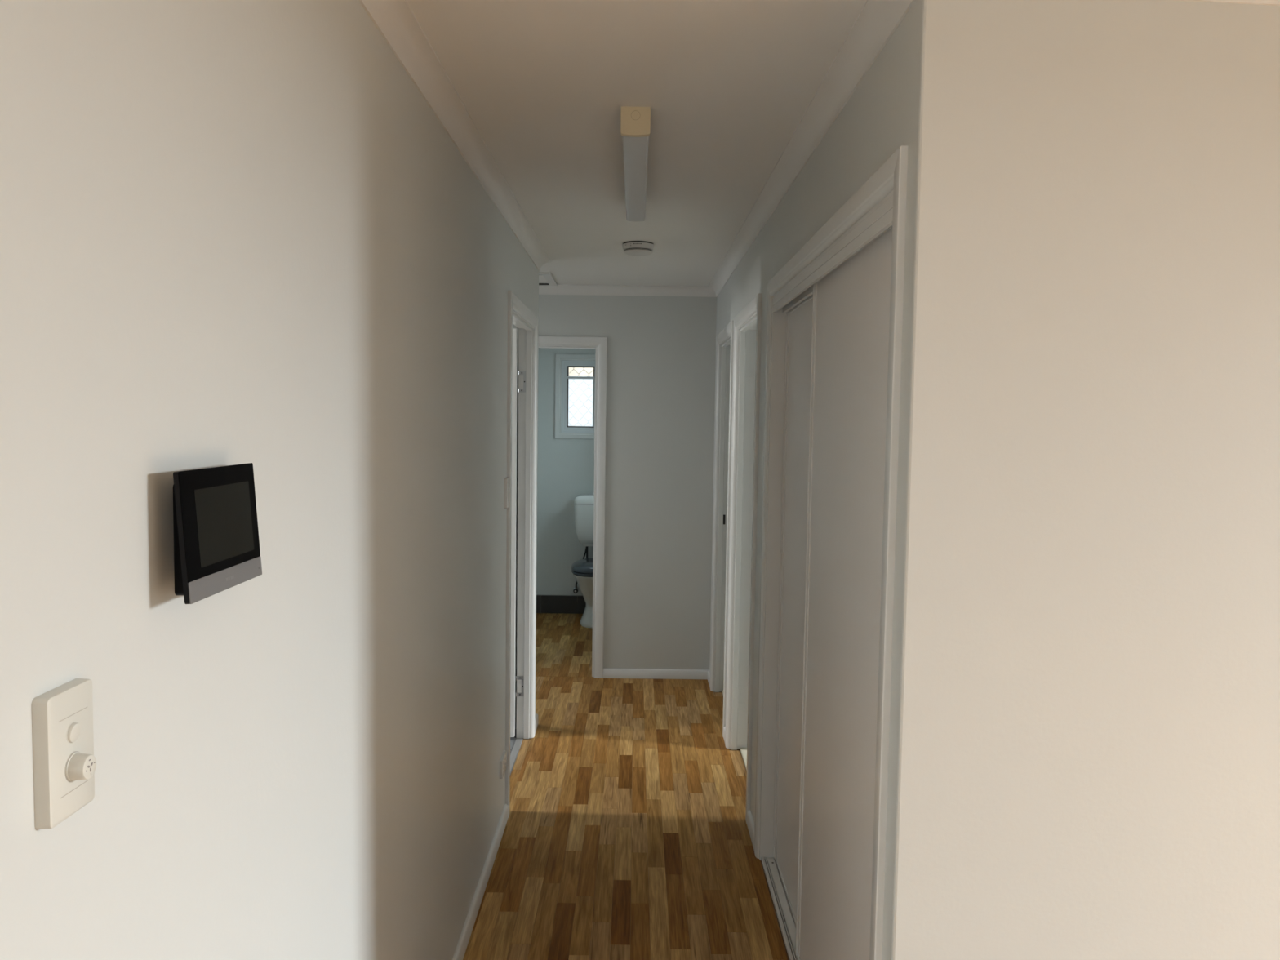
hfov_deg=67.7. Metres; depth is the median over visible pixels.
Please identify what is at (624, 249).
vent
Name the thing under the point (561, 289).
crown molding
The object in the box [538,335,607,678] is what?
door frame
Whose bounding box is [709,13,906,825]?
wall
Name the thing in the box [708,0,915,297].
crown molding
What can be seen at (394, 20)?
crown molding
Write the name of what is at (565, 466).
wall
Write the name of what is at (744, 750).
floor
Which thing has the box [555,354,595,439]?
window
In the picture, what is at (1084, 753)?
wall
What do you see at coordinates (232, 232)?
wall
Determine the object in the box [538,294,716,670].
wall
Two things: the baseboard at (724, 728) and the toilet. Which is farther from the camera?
the toilet
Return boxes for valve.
[573,547,586,593]
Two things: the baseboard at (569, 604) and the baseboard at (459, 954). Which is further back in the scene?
the baseboard at (569, 604)
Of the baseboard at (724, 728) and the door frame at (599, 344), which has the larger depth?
the door frame at (599, 344)
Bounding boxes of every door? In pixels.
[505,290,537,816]
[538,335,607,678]
[710,320,733,736]
[724,293,761,823]
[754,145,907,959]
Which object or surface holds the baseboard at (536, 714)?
attached to the wall at (232, 232)
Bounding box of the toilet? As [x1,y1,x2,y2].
[570,493,594,628]
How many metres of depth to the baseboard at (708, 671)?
5.86 m
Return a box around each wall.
[0,0,538,959]
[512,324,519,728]
[536,347,595,595]
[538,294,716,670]
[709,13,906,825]
[881,0,1279,959]
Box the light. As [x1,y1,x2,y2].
[620,106,650,221]
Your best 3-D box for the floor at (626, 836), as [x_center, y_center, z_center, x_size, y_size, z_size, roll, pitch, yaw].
[0.752,1.535,2.308,7.230,0.092,11.600,1,4,0]
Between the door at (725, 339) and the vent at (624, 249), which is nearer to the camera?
the vent at (624, 249)
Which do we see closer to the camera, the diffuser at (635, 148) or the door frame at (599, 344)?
the diffuser at (635, 148)
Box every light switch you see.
[31,678,96,829]
[504,477,509,508]
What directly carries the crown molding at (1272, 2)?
attached to the wall at (1084, 753)
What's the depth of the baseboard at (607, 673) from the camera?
5.96 m
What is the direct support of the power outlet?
attached to the wall at (232, 232)
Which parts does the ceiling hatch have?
panel, frame, frame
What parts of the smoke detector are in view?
plate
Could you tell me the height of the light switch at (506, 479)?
0.118 m
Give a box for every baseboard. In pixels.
[452,804,508,959]
[535,713,538,731]
[536,595,585,613]
[603,668,708,679]
[707,670,710,688]
[723,726,725,742]
[746,809,755,849]
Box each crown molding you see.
[358,0,551,271]
[538,284,715,297]
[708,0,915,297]
[1175,0,1279,5]
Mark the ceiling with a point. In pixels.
(726, 86)
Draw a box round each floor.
[462,613,789,959]
[740,747,746,770]
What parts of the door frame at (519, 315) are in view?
architrave, architrave, architrave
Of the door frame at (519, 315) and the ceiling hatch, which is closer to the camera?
the door frame at (519, 315)
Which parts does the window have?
architrave, frame, frame, architrave, architrave, frame, frame, frame, sash rail, frame, frame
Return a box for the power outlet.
[499,751,506,778]
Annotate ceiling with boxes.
[406,0,866,286]
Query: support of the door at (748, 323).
in the wall at (868, 129)
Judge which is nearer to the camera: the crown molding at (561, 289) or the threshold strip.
the threshold strip
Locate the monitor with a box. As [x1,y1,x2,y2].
[173,462,262,604]
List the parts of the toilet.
seat, lid, cistern lid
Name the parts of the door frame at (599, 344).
architrave, architrave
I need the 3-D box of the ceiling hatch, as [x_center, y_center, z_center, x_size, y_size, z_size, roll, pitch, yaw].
[-0.784,-1.163,5.516,0.573,0.012,0.477,1,4,0]
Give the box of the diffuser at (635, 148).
[622,135,648,220]
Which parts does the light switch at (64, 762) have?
speed knob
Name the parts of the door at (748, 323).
architrave, architrave, architrave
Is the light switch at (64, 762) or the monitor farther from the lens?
the monitor
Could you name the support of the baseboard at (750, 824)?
attached to the wall at (868, 129)
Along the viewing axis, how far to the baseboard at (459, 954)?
3.20 m
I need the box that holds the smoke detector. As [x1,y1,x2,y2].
[622,240,653,255]
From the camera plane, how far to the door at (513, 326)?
4.90 m
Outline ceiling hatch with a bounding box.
[538,271,557,285]
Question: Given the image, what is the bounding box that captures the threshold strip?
[510,738,523,774]
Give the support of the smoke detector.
attached to the ceiling
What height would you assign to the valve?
0.425 m
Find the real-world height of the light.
0.071 m
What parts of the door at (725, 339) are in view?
architrave, architrave, architrave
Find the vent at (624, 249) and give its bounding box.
[623,248,653,251]
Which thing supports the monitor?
attached to the wall at (232, 232)

